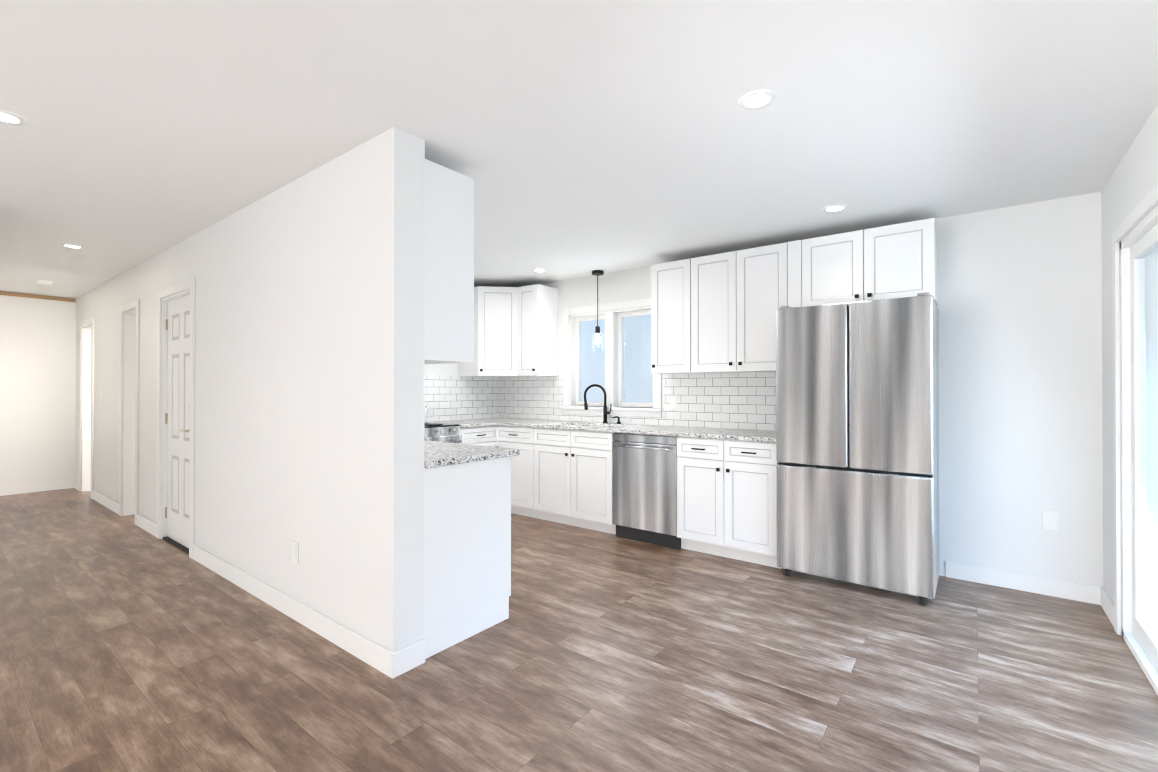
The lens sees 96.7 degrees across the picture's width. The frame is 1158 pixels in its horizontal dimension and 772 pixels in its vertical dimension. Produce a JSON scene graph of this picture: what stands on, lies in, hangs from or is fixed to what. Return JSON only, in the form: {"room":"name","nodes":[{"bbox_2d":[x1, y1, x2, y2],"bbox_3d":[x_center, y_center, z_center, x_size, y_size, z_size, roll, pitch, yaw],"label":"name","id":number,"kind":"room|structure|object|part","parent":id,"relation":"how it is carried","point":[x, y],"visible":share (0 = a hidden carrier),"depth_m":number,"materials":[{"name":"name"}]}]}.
{"room":"kitchen","nodes":[
{"label":"kitchen","id":0,"kind":"room"},
{"bbox_2d":[0,291,75,486],"bbox_3d":[-7.233,0.085,5.794,0.150,2.440,8.200,0,0,38],"label":"wall","id":1,"kind":"structure","parent":0,"point":[37,383],"depth_m":6.36,"materials":[{"name":"white paint"}]},
{"bbox_2d":[0,479,71,495],"bbox_3d":[-6.780,1.252,6.240,0.017,0.110,0.970,0,0,38],"label":"baseboard","id":2,"kind":"structure","parent":1,"relation":"attached to","point":[63,484],"depth_m":6.34,"materials":[{"name":"white paint"}]},
{"bbox_2d":[0,291,74,301],"bbox_3d":[-6.791,-1.105,6.236,0.020,0.045,0.990,0,0,38],"label":"trim","id":3,"kind":"structure","parent":1,"relation":"attached to","point":[36,296],"depth_m":6.36,"materials":[{"name":"brown wood"}]},
{"bbox_2d":[75,126,424,651],"bbox_3d":[-3.607,0.078,4.523,7.150,2.440,0.160,0,0,38],"label":"wall","id":4,"kind":"structure","parent":0,"point":[309,351],"depth_m":2.76,"materials":[{"name":"white paint"}]},
{"bbox_2d":[72,479,78,490],"bbox_3d":[-6.349,1.254,6.509,0.315,0.110,0.017,0,0,38],"label":"baseboard","id":5,"kind":"structure","parent":4,"relation":"attached to","point":[75,484],"depth_m":6.54,"materials":[{"name":"white paint"}]},
{"bbox_2d":[92,489,118,514],"bbox_3d":[-5.128,1.249,5.574,1.260,0.110,0.014,0,0,38],"label":"baseboard","id":6,"kind":"structure","parent":4,"relation":"attached to","point":[100,498],"depth_m":5.54,"materials":[{"name":"white paint"}]},
{"bbox_2d":[137,514,155,536],"bbox_3d":[-3.855,1.243,4.597,0.630,0.110,0.014,0,0,38],"label":"baseboard","id":7,"kind":"structure","parent":4,"relation":"attached to","point":[144,523],"depth_m":4.59,"materials":[{"name":"white paint"}]},
{"bbox_2d":[163,294,189,553],"bbox_3d":[-3.206,0.286,4.196,0.747,2.019,0.178,0,0,38],"label":"door","id":8,"kind":"structure","parent":4,"relation":"attached to","point":[177,415],"depth_m":4.22,"materials":[{"name":"white paint"}]},
{"bbox_2d":[292,541,298,563],"bbox_3d":[-1.569,0.919,2.846,0.070,0.115,0.009,0,0,38],"label":"outlet","id":9,"kind":"object","parent":4,"relation":"attached to","point":[295,545],"depth_m":2.84,"materials":[{"name":"white plastic"}]},
{"bbox_2d":[192,544,403,678],"bbox_3d":[-1.844,1.235,3.065,2.614,0.110,0.034,0,0,38],"label":"baseboard","id":10,"kind":"structure","parent":4,"relation":"attached to","point":[387,662],"depth_m":2.71,"materials":[{"name":"white paint"}]},
{"bbox_2d":[424,375,427,421],"bbox_3d":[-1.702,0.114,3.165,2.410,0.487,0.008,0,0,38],"label":"tile backsplash","id":11,"kind":"structure","parent":4,"relation":"attached to","point":[425,376],"depth_m":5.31,"materials":[{"name":"white tile"}]},
{"bbox_2d":[425,159,473,363],"bbox_3d":[-0.803,-0.597,2.674,0.421,0.950,0.310,0,0,38],"label":"upper cabinet","id":12,"kind":"object","parent":4,"relation":"attached to","point":[449,265],"visible":0.15,"depth_m":2.53,"materials":[{"name":"white paint"}]},
{"bbox_2d":[425,286,498,421],"bbox_3d":[-1.855,0.081,5.056,0.120,2.440,2.820,0,0,38],"label":"wall","id":13,"kind":"structure","parent":0,"point":[444,369],"depth_m":5.48,"materials":[{"name":"white paint"}]},
{"bbox_2d":[428,375,499,421],"bbox_3d":[-1.716,0.125,5.132,0.008,0.487,2.470,0,0,38],"label":"tile backsplash","id":14,"kind":"structure","parent":13,"relation":"attached to","point":[450,397],"depth_m":5.68,"materials":[{"name":"white tile"}]},
{"bbox_2d":[0,488,1157,771],"bbox_3d":[-3.246,1.319,2.820,10.090,0.060,8.350,0,0,38],"label":"floor","id":15,"kind":"structure","parent":0,"point":[126,644],"depth_m":2.29,"materials":[{"name":"brown wood"}]},
{"bbox_2d":[424,407,461,443],"bbox_3d":[-1.558,0.753,4.748,0.661,1.092,0.760,0,0,38],"label":"range","id":16,"kind":"object","parent":15,"relation":"on","point":[444,432],"visible":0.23,"depth_m":4.75,"materials":[{"name":"silver metal"}]},
{"bbox_2d":[424,457,510,658],"bbox_3d":[-0.737,0.839,2.799,0.479,0.900,0.600,0,0,38],"label":"base cabinet","id":17,"kind":"object","parent":15,"relation":"on","point":[467,550],"visible":0.23,"depth_m":2.60,"materials":[{"name":"white paint"}]},
{"bbox_2d":[424,440,518,468],"bbox_3d":[-1.496,0.376,3.399,2.460,0.032,0.626,0,0,38],"label":"countertop","id":18,"kind":"structure","parent":17,"relation":"on","point":[438,454],"depth_m":2.76,"materials":[{"name":"stone"}]},
{"bbox_2d":[460,425,496,446],"bbox_3d":[-1.205,0.852,5.274,0.630,0.899,0.498,0,0,38],"label":"base cabinet","id":19,"kind":"object","parent":15,"relation":"on","point":[484,436],"visible":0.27,"depth_m":5.11,"materials":[{"name":"white paint"}]},
{"bbox_2d":[432,419,495,427],"bbox_3d":[-1.219,0.386,5.262,0.630,0.032,0.460,0,0,38],"label":"countertop","id":20,"kind":"structure","parent":19,"relation":"on","point":[467,423],"depth_m":5.21,"materials":[{"name":"stone"}]},
{"bbox_2d":[472,417,775,442],"bbox_3d":[0.210,0.384,4.849,3.400,0.032,0.624,0,0,38],"label":"countertop","id":21,"kind":"structure","parent":19,"relation":"on","point":[680,431],"depth_m":4.42,"materials":[{"name":"stone"}]},
{"bbox_2d":[584,384,611,422],"bbox_3d":[0.185,0.174,5.072,0.209,0.386,0.204,0,0,38],"label":"faucet","id":22,"kind":"object","parent":21,"relation":"on","point":[605,412],"visible":1,"depth_m":5.09,"materials":[{"name":"black metal"}]},
{"bbox_2d":[496,425,538,518],"bbox_3d":[-0.471,0.853,5.363,0.521,0.899,0.630,0,0,38],"label":"base cabinet","id":23,"kind":"object","parent":15,"relation":"on","point":[521,439],"visible":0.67,"depth_m":5.10,"materials":[{"name":"white paint"}]},
{"bbox_2d":[534,425,615,534],"bbox_3d":[0.100,0.851,4.927,0.915,0.899,0.626,0,0,38],"label":"base cabinet","id":24,"kind":"object","parent":15,"relation":"on","point":[573,477],"visible":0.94,"depth_m":4.68,"materials":[{"name":"white paint"}]},
{"bbox_2d":[613,433,680,548],"bbox_3d":[0.686,0.850,4.444,0.596,0.895,0.628,0,0,38],"label":"dishwasher","id":25,"kind":"object","parent":15,"relation":"on","point":[644,487],"visible":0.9,"depth_m":4.22,"materials":[{"name":"silver metal"}]},
{"bbox_2d":[677,437,780,568],"bbox_3d":[1.248,0.846,4.043,0.775,0.899,0.630,0,0,38],"label":"base cabinet","id":26,"kind":"object","parent":15,"relation":"on","point":[726,497],"visible":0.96,"depth_m":3.80,"materials":[{"name":"white paint"}]},
{"bbox_2d":[776,292,939,604],"bbox_3d":[1.895,0.373,3.501,0.890,1.838,0.655,0,0,38],"label":"refrigerator","id":27,"kind":"object","parent":15,"relation":"on","point":[857,441],"visible":1,"depth_m":3.21,"materials":[{"name":"silver metal"}]},
{"bbox_2d":[0,0,1157,297],"bbox_3d":[-3.246,-1.181,2.833,10.090,0.060,8.350,0,0,38],"label":"ceiling","id":28,"kind":"structure","parent":0,"point":[578,138],"depth_m":2.18,"materials":[{"name":"white paint"}]},
{"bbox_2d":[0,110,26,124],"bbox_3d":[-2.464,-1.151,2.201,0.142,0.006,0.142,0,0,38],"label":"recessed light","id":29,"kind":"object","parent":28,"relation":"in","point":[7,117],"visible":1,"depth_m":2.21,"materials":[{"name":"white paint"}]},
{"bbox_2d":[36,280,52,284],"bbox_3d":[-5.795,-1.119,5.579,0.130,0.034,0.130,0,0,38],"label":"recessed light","id":30,"kind":"object","parent":28,"relation":"attached to","point":[42,282],"visible":1,"depth_m":5.54,"materials":[{"name":"white plastic"}]},
{"bbox_2d":[60,244,83,248],"bbox_3d":[-4.139,-1.141,4.206,0.142,0.006,0.142,0,0,38],"label":"recessed light","id":31,"kind":"object","parent":28,"relation":"in","point":[73,246],"visible":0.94,"depth_m":4.21,"materials":[{"name":"white paint"}]},
{"bbox_2d":[532,269,545,271],"bbox_3d":[-0.393,-1.136,5.062,0.142,0.006,0.142,0,0,38],"label":"recessed light","id":32,"kind":"object","parent":28,"relation":"in","point":[539,270],"visible":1,"depth_m":5.06,"materials":[{"name":"white paint"}]},
{"bbox_2d":[592,270,603,343],"bbox_3d":[0.185,-0.776,5.107,0.120,0.726,0.120,0,0,38],"label":"pendant lamp","id":33,"kind":"object","parent":28,"relation":"hanging from","point":[597,273],"depth_m":5.09,"materials":[{"name":"black metal"}]},
{"bbox_3d":[0.185,-0.467,5.105,0.064,0.108,0.064,0,0,38],"label":"pendant light bulb","id":34,"kind":"part","parent":33,"relation":"part of","materials":[{"name":"glass"}]},
{"bbox_2d":[739,90,775,109],"bbox_3d":[0.719,-1.152,2.077,0.142,0.006,0.142,0,0,38],"label":"recessed light","id":35,"kind":"object","parent":28,"relation":"in","point":[757,98],"visible":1,"depth_m":2.07,"materials":[{"name":"white paint"}]},
{"bbox_2d":[823,204,846,212],"bbox_3d":[1.653,-1.145,3.326,0.142,0.006,0.142,0,0,38],"label":"recessed light","id":36,"kind":"object","parent":28,"relation":"in","point":[835,208],"visible":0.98,"depth_m":3.32,"materials":[{"name":"white paint"}]},
{"bbox_2d":[500,192,1102,585],"bbox_3d":[-0.748,0.086,6.078,10.090,2.440,0.150,0,0,38],"label":"wall","id":37,"kind":"structure","parent":0,"point":[1019,306],"depth_m":3.27,"materials":[{"name":"white paint"}]},
{"bbox_2d":[459,286,534,376],"bbox_3d":[-0.889,-0.581,5.686,0.641,0.950,0.641,0,0,38],"label":"upper cabinet","id":38,"kind":"object","parent":37,"relation":"attached to","point":[468,369],"depth_m":5.48,"materials":[{"name":"white paint"}]},
{"bbox_3d":[-0.860,-0.582,5.466,0.416,0.946,0.046,0,0,-8],"label":"wall cabinet door","id":39,"kind":"part","parent":38,"relation":"part of","materials":[{"name":"white wood"}]},
{"bbox_2d":[517,284,557,376],"bbox_3d":[-0.454,-0.582,5.532,0.295,0.950,0.356,0,0,38],"label":"upper cabinet","id":40,"kind":"object","parent":37,"relation":"attached to","point":[537,330],"visible":1,"depth_m":5.43,"materials":[{"name":"white paint"}]},
{"bbox_2d":[561,298,662,417],"bbox_3d":[0.334,-0.268,5.208,1.210,1.130,0.175,0,0,38],"label":"window","id":41,"kind":"structure","parent":37,"relation":"in","point":[612,314],"depth_m":5.18,"materials":[{"name":"white paint"}]},
{"bbox_2d":[579,314,652,402],"bbox_3d":[0.363,-0.263,5.246,0.900,0.860,0.005,0,0,38],"label":"window panel","id":42,"kind":"object","parent":41,"relation":"attached to","point":[622,359],"visible":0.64,"depth_m":5.14,"materials":[{"name":"clear glass"}]},
{"bbox_2d":[500,372,775,430],"bbox_3d":[0.398,0.124,5.098,3.403,0.487,0.008,0,0,38],"label":"tile backsplash","id":43,"kind":"structure","parent":37,"relation":"attached to","point":[747,400],"depth_m":4.62,"materials":[{"name":"white tile"}]},
{"bbox_2d":[651,259,695,373],"bbox_3d":[0.870,-0.587,4.515,0.375,0.950,0.356,0,0,38],"label":"upper cabinet","id":44,"kind":"object","parent":37,"relation":"attached to","point":[670,317],"visible":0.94,"depth_m":4.39,"materials":[{"name":"white paint"}]},
{"bbox_2d":[670,397,676,409],"bbox_3d":[0.868,0.159,4.726,0.070,0.115,0.009,0,0,38],"label":"outlet","id":45,"kind":"object","parent":37,"relation":"attached to","point":[673,400],"depth_m":4.72,"materials":[{"name":"white plastic"}]},
{"bbox_2d":[691,242,787,372],"bbox_3d":[1.327,-0.589,4.164,0.775,0.950,0.356,0,0,38],"label":"upper cabinet","id":46,"kind":"object","parent":37,"relation":"attached to","point":[739,298],"visible":0.94,"depth_m":4.04,"materials":[{"name":"white paint"}]},
{"bbox_2d":[788,218,937,307],"bbox_3d":[1.992,-0.809,3.655,0.896,0.515,0.356,0,0,38],"label":"upper cabinet","id":47,"kind":"object","parent":37,"relation":"attached to","point":[900,260],"depth_m":3.50,"materials":[{"name":"white paint"}]},
{"bbox_3d":[1.682,-0.808,3.909,0.095,0.515,0.330,0,0,38],"label":"wall cabinet filler","id":48,"kind":"part","parent":47,"relation":"part of","materials":[{"name":"white wood"}]},
{"bbox_2d":[945,560,1095,603],"bbox_3d":[2.782,1.236,3.256,0.760,0.110,0.017,0,0,38],"label":"baseboard","id":49,"kind":"structure","parent":37,"relation":"attached to","point":[1065,589],"depth_m":3.24,"materials":[{"name":"white paint"}]},
{"bbox_2d":[1043,511,1057,530],"bbox_3d":[2.903,0.831,3.170,0.070,0.115,0.009,0,0,38],"label":"outlet","id":50,"kind":"object","parent":37,"relation":"attached to","point":[1050,520],"depth_m":3.17,"materials":[{"name":"white plastic"}]},
{"bbox_2d":[1101,104,1157,609],"bbox_3d":[0.650,0.052,-0.260,0.150,2.440,8.200,0,0,38],"label":"wall","id":51,"kind":"structure","parent":0,"point":[1132,182],"depth_m":2.83,"materials":[{"name":"white paint"}]},
{"bbox_2d":[1096,585,1113,626],"bbox_3d":[2.952,1.234,2.865,0.014,0.110,0.390,0,0,38],"label":"baseboard","id":52,"kind":"structure","parent":51,"relation":"attached to","point":[1103,599],"depth_m":2.91,"materials":[{"name":"white paint"}]},
{"bbox_2d":[1112,183,1157,695],"bbox_3d":[2.297,0.236,1.914,0.148,2.095,1.925,0,0,38],"label":"sliding door","id":53,"kind":"structure","parent":51,"relation":"attached to","point":[1132,626],"depth_m":2.57,"materials":[{"name":"white paint"}]},
{"bbox_2d":[1139,247,1157,637],"bbox_3d":[2.312,0.256,1.902,0.056,1.775,1.565,0,0,38],"label":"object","id":54,"kind":"structure","parent":53,"relation":"attached to","point":[1149,435],"depth_m":2.41,"materials":[{"name":"clear glass"}]},
{"label":"outside","id":55,"kind":"structure","parent":0,"visible":0},
{"bbox_2d":[581,315,652,402],"bbox_3d":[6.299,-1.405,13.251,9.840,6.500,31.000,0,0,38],"label":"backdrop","id":56,"kind":"structure","parent":55,"point":[635,322],"depth_m":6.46,"materials":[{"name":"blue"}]}
]}

